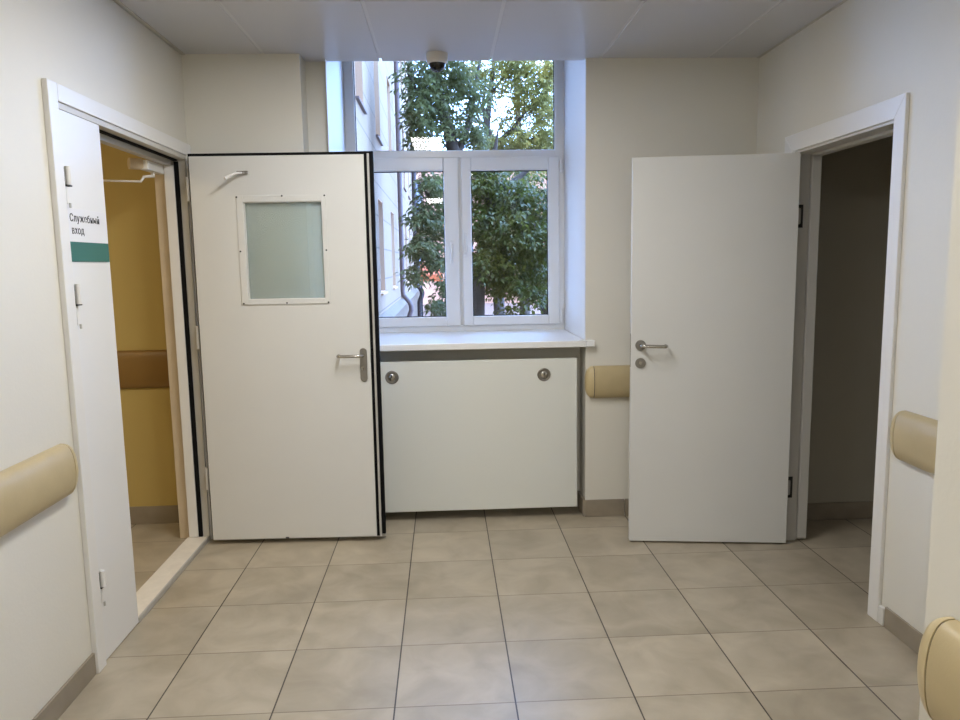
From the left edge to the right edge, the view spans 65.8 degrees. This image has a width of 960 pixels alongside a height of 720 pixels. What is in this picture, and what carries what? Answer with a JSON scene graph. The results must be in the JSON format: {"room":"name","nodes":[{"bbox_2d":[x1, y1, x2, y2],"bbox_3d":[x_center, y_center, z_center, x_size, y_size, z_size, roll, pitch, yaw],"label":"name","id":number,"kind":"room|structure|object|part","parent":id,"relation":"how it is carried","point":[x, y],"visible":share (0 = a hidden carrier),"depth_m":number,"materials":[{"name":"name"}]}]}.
{"room":"hospital interior","nodes":[
{"label":"hospital interior","id":0,"kind":"room"},
{"bbox_2d":[0,0,186,719],"bbox_3d":[-1.397,-0.019,0.072,0.160,3.000,9.600,-1,7,-3],"label":"wall","id":1,"kind":"structure","parent":0,"point":[97,50],"depth_m":2.41,"materials":[{"name":"beige paint"}]},
{"bbox_2d":[0,444,78,536],"bbox_3d":[-1.222,0.828,-1.001,0.048,0.180,7.200,-1,7,-3],"label":"handrail","id":2,"kind":"object","parent":1,"relation":"attached to","point":[30,486],"visible":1,"depth_m":2.29,"materials":[{"name":"beige plastic"}]},
{"bbox_2d":[32,653,96,719],"bbox_3d":[-1.231,1.574,-0.887,0.010,0.082,7.273,-1,7,-3],"label":"baseboard","id":3,"kind":"structure","parent":1,"relation":"attached to","point":[56,706],"depth_m":2.52,"materials":[{"name":"tile"}]},
{"bbox_2d":[59,109,138,659],"bbox_3d":[-1.449,0.115,2.809,0.082,2.019,0.318,-1,7,-3],"label":"door","id":4,"kind":"structure","parent":1,"relation":"in","point":[80,138],"depth_m":2.81,"materials":[{"name":"white metal"}]},
{"bbox_2d":[67,207,109,261],"bbox_3d":[-1.439,-0.455,2.734,0.004,0.188,0.301,-1,7,-3],"label":"sign","id":5,"kind":"object","parent":4,"relation":"attached to","point":[87,229],"visible":0.99,"depth_m":2.72,"materials":[{"name":"white plastic"}]},
{"bbox_3d":[-1.440,-0.455,2.734,0.003,0.188,0.301,-1,7,-3],"label":"plate","id":6,"kind":"part","parent":5,"relation":"part of","materials":[{"name":"white plastic"}]},
{"bbox_2d":[41,78,212,673],"bbox_3d":[-1.534,0.021,3.272,0.182,2.095,1.406,-1,7,-3],"label":"door frame","id":7,"kind":"structure","parent":1,"relation":"attached to","point":[117,130],"depth_m":3.66,"materials":[{"name":"white paint"}]},
{"bbox_2d":[103,158,163,182],"bbox_3d":[-1.717,-0.913,3.580,0.406,0.107,0.190,-7,9,-37],"label":"door closer","id":8,"kind":"object","parent":7,"relation":"attached to","point":[154,168],"depth_m":3.58,"materials":[{"name":"white paint"}]},
{"bbox_3d":[-1.764,-0.888,3.591,0.354,0.055,0.039,-4,8,-24],"label":"arm","id":9,"kind":"part","parent":8,"relation":"part of","materials":[{"name":"white paint"}]},
{"bbox_3d":[-1.505,0.049,3.291,0.107,2.035,1.330,-1,7,-3],"label":"frame","id":10,"kind":"part","parent":7,"relation":"part of","materials":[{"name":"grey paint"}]},
{"bbox_2d":[185,151,385,539],"bbox_3d":[-0.994,-0.033,3.819,0.942,2.026,0.149,-1,7,-1],"label":"door","id":11,"kind":"structure","parent":1,"relation":"in","point":[292,395],"depth_m":3.84,"materials":[{"name":"white paint"}]},
{"bbox_3d":[-1.218,-0.909,3.661,0.094,0.045,0.016,-8,10,-42],"label":"closer arm","id":12,"kind":"part","parent":11,"relation":"part of","materials":[{"name":"white paint"}]},
{"bbox_3d":[-0.997,-0.557,3.765,0.447,0.546,0.006,-1,7,-1],"label":"vision frame","id":13,"kind":"part","parent":11,"relation":"part of","materials":[{"name":"white paint"}]},
{"bbox_3d":[-0.666,-0.020,3.809,0.142,0.017,0.058,-1,7,-1],"label":"lever","id":14,"kind":"part","parent":11,"relation":"part of","materials":[{"name":"silver metal"}]},
{"bbox_3d":[-0.603,0.025,3.848,0.037,0.175,0.008,-1,7,-1],"label":"handle plate","id":15,"kind":"part","parent":11,"relation":"part of","materials":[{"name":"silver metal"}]},
{"bbox_2d":[100,143,177,506],"bbox_3d":[-2.731,-0.332,2.641,2.255,3.000,3.140,-1,7,-3],"label":"wall","id":16,"kind":"structure","parent":0,"point":[131,207],"depth_m":4.15,"materials":[{"name":"yellow paint"}]},
{"bbox_2d":[117,350,169,388],"bbox_3d":[-2.674,0.071,4.141,2.000,0.216,0.035,-1,7,-3],"label":"handrail","id":17,"kind":"object","parent":16,"relation":"attached to","point":[136,368],"visible":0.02,"depth_m":4.16,"materials":[{"name":"brown plastic"}]},
{"bbox_2d":[129,505,178,523],"bbox_3d":[-2.719,0.916,4.263,2.133,0.104,0.010,-1,7,-3],"label":"baseboard","id":18,"kind":"structure","parent":16,"relation":"attached to","point":[139,514],"depth_m":4.30,"materials":[{"name":"tile"}]},
{"bbox_2d":[181,53,758,512],"bbox_3d":[-0.007,-0.612,4.442,3.045,3.000,0.925,-1,7,-3],"label":"wall","id":19,"kind":"structure","parent":0,"point":[234,103],"depth_m":4.03,"materials":[{"name":"beige paint"}]},
{"bbox_2d":[325,58,594,350],"bbox_3d":[-0.132,-1.055,4.398,1.478,1.906,0.828,-1,7,-3],"label":"window","id":20,"kind":"structure","parent":19,"relation":"in","point":[564,164],"depth_m":4.71,"materials":[{"name":"white plastic"}]},
{"bbox_3d":[-0.461,-0.750,4.784,0.659,1.072,0.068,-1,7,-3],"label":"sash","id":21,"kind":"part","parent":20,"relation":"part of","materials":[{"name":"white plastic"}]},
{"bbox_3d":[-0.182,-0.694,4.745,0.028,0.150,0.052,-1,7,-3],"label":"handle","id":22,"kind":"part","parent":20,"relation":"part of","materials":[{"name":"white plastic"}]},
{"bbox_3d":[-0.091,-0.736,4.744,0.028,0.150,0.052,-1,7,-3],"label":"handle","id":23,"kind":"part","parent":20,"relation":"part of","materials":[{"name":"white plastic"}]},
{"bbox_3d":[-0.115,-0.125,4.494,1.478,0.036,0.778,-1,7,-3],"label":"sill","id":24,"kind":"part","parent":20,"relation":"part of","materials":[{"name":"white plastic"}]},
{"bbox_3d":[0.198,-0.765,4.815,0.629,1.072,0.068,-1,7,-3],"label":"sash","id":25,"kind":"part","parent":20,"relation":"part of","materials":[{"name":"white plastic"}]},
{"bbox_2d":[380,358,576,511],"bbox_3d":[-0.066,0.422,4.300,1.237,0.868,0.186,-1,7,-3],"label":"radiator cover","id":26,"kind":"object","parent":19,"relation":"attached to","point":[495,433],"visible":0.91,"depth_m":4.22,"materials":[{"name":"white metal"}]},
{"bbox_2d":[578,491,628,516],"bbox_3d":[1.071,0.837,4.408,0.958,0.099,0.190,-1,7,-3],"label":"baseboard","id":27,"kind":"structure","parent":19,"relation":"attached to","point":[601,507],"depth_m":4.30,"materials":[{"name":"tile"}]},
{"bbox_2d":[585,365,629,397],"bbox_3d":[1.061,0.118,4.203,0.935,0.184,0.048,-1,7,-3],"label":"handrail","id":28,"kind":"object","parent":19,"relation":"attached to","point":[610,381],"visible":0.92,"depth_m":4.17,"materials":[{"name":"beige plastic"}]},
{"bbox_2d":[119,0,842,61],"bbox_3d":[-0.081,-1.375,-0.130,7.500,0.602,9.820,-1,7,-3],"label":"ceiling","id":29,"kind":"structure","parent":0,"point":[316,30],"depth_m":3.43,"materials":[{"name":"grey tile"}]},
{"bbox_2d":[426,51,447,72],"bbox_3d":[-0.223,-1.543,3.857,0.112,0.092,0.112,-1,7,-3],"label":"security camera","id":30,"kind":"object","parent":29,"relation":"attached to","point":[437,60],"visible":1,"depth_m":3.82,"materials":[{"name":"beige plastic"}]},
{"bbox_2d":[58,507,919,719],"bbox_3d":[-0.033,1.500,0.235,7.300,0.100,9.800,-1,7,-3],"label":"floor","id":31,"kind":"structure","parent":0,"point":[549,613],"depth_m":2.99,"materials":[{"name":"tile"}]},
{"bbox_2d":[808,136,892,502],"bbox_3d":[2.608,-0.415,2.600,1.720,3.000,3.120,-1,7,-3],"label":"wall","id":32,"kind":"structure","parent":0,"point":[855,181],"depth_m":4.05,"materials":[{"name":"beige paint"}]},
{"bbox_2d":[807,501,872,520],"bbox_3d":[2.513,0.839,4.206,1.618,0.099,0.010,-1,7,-3],"label":"baseboard","id":33,"kind":"structure","parent":32,"relation":"attached to","point":[863,509],"depth_m":4.18,"materials":[{"name":"tile"}]},
{"bbox_2d":[756,0,959,633],"bbox_3d":[1.651,-0.468,3.132,0.140,3.000,3.720,-1,7,-3],"label":"wall","id":34,"kind":"structure","parent":0,"point":[861,54],"depth_m":2.79,"materials":[{"name":"beige paint"}]},
{"bbox_2d":[628,153,800,542],"bbox_3d":[1.163,-0.023,3.726,0.800,1.960,0.105,0,7,5],"label":"door","id":35,"kind":"structure","parent":34,"relation":"in","point":[714,238],"depth_m":3.73,"materials":[{"name":"white paint"}]},
{"bbox_3d":[0.767,-0.050,3.789,0.001,0.170,0.020,0,7,5],"label":"latch plate","id":36,"kind":"part","parent":35,"relation":"part of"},
{"bbox_3d":[0.872,-0.069,3.721,0.140,0.020,0.059,0,7,5],"label":"lever","id":37,"kind":"part","parent":35,"relation":"part of","materials":[{"name":"silver metal"}]},
{"bbox_2d":[785,93,909,625],"bbox_3d":[1.637,-0.025,3.345,0.144,2.065,1.018,-1,7,-3],"label":"door frame","id":38,"kind":"structure","parent":34,"relation":"attached to","point":[890,117],"depth_m":3.26,"materials":[{"name":"white paint"}]},
{"bbox_3d":[1.591,0.660,3.843,0.030,0.080,0.013,-1,7,-3],"label":"hinge arm","id":39,"kind":"part","parent":38,"relation":"part of","materials":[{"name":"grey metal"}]},
{"bbox_3d":[1.568,-0.710,3.664,0.030,0.080,0.013,-1,7,-3],"label":"hinge arm","id":40,"kind":"part","parent":38,"relation":"part of","materials":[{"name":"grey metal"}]},
{"bbox_2d":[884,607,922,653],"bbox_3d":[1.654,1.120,2.219,0.010,0.084,1.502,-1,7,-3],"label":"baseboard","id":41,"kind":"structure","parent":34,"relation":"attached to","point":[910,636],"depth_m":2.84,"materials":[{"name":"tile"}]},
{"bbox_2d":[890,410,937,473],"bbox_3d":[1.622,0.378,2.107,0.048,0.192,1.520,-1,7,-3],"label":"handrail","id":42,"kind":"object","parent":34,"relation":"attached to","point":[913,436],"visible":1,"depth_m":2.69,"materials":[{"name":"beige plastic"}]},
{"bbox_2d":[919,87,959,719],"bbox_3d":[1.443,0.158,-1.643,1.025,3.000,5.880,-1,7,-3],"label":"wall","id":43,"kind":"structure","parent":0,"point":[943,584],"depth_m":1.26,"materials":[{"name":"beige paint"}]},
{"bbox_2d":[113,0,847,57],"bbox_3d":[0.206,-1.051,-0.397,3.045,0.026,8.780,-1,7,-3],"label":"trim","id":44,"kind":"structure","parent":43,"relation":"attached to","point":[118,2],"depth_m":3.39,"materials":[{"name":"beige"}]},
{"bbox_2d":[917,617,959,719],"bbox_3d":[0.917,0.897,-1.565,0.048,0.192,5.800,-1,7,-3],"label":"handrail","id":45,"kind":"object","parent":43,"relation":"attached to","point":[938,663],"visible":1,"depth_m":1.23,"materials":[{"name":"beige plastic"}]},
{"label":"outside","id":46,"kind":"structure","parent":0,"visible":0},
{"bbox_2d":[423,303,540,315],"bbox_3d":[14.099,-2.827,40.154,46.000,0.200,68.980,-1,7,-3],"label":"ground","id":47,"kind":"structure","parent":46,"point":[489,310],"depth_m":39.96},
{"bbox_2d":[354,58,424,316],"bbox_3d":[-2.660,-7.939,23.264,1.100,14.850,32.500,-1,7,-3],"label":"building","id":48,"kind":"structure","parent":47,"relation":"on","point":[376,107],"depth_m":20.00,"materials":[{"name":"concrete"}]},
{"bbox_2d":[420,262,442,315],"bbox_3d":[-2.165,-3.085,33.356,1.000,2.600,0.800,-1,7,-3],"label":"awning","id":49,"kind":"object","parent":47,"relation":"on","point":[433,275],"visible":0.21,"depth_m":32.91,"materials":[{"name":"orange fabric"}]},
{"bbox_3d":[-2.627,-3.014,33.646,0.055,2.400,0.055,-4,8,-25],"label":"post","id":50,"kind":"part","parent":49,"relation":"part of","materials":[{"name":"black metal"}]},
{"bbox_2d":[388,58,502,315],"bbox_3d":[-0.684,-3.668,16.456,3.635,8.084,2.875,-7,10,-41],"label":"tree","id":51,"kind":"object","parent":47,"relation":"on","point":[422,116],"visible":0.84,"depth_m":15.76,"materials":[{"name":"green plant"}]},
{"bbox_2d":[416,172,546,303],"bbox_3d":[6.666,-8.105,46.768,32.000,8.800,1.000,-1,7,-3],"label":"building","id":52,"kind":"structure","parent":47,"relation":"on","point":[428,292],"depth_m":46.63,"materials":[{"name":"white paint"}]},
{"bbox_2d":[430,60,552,313],"bbox_3d":[0.649,-6.909,27.392,6.103,11.635,3.008,-1,7,-3],"label":"tree","id":53,"kind":"object","parent":47,"relation":"on","point":[520,126],"visible":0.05,"depth_m":27.09,"materials":[{"name":"green plant"}]},
{"bbox_2d":[461,58,552,314],"bbox_3d":[0.879,-4.907,20.583,3.060,9.423,2.624,-1,7,1],"label":"tree","id":54,"kind":"object","parent":47,"relation":"on","point":[511,70],"visible":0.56,"depth_m":20.07,"materials":[{"name":"green plant"}]},
{"bbox_2d":[471,128,546,314],"bbox_3d":[0.472,-1.438,12.269,2.084,4.704,2.810,-1,7,0],"label":"tree","id":55,"kind":"object","parent":47,"relation":"on","point":[518,277],"visible":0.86,"depth_m":11.66,"materials":[{"name":"green plant"}]},
{"bbox_2d":[472,171,546,313],"bbox_3d":[0.978,-1.595,14.611,2.722,4.415,2.063,-1,7,-3],"label":"tree","id":56,"kind":"object","parent":47,"relation":"on","point":[527,175],"visible":0.06,"depth_m":14.40,"materials":[{"name":"green plant"}]}
]}

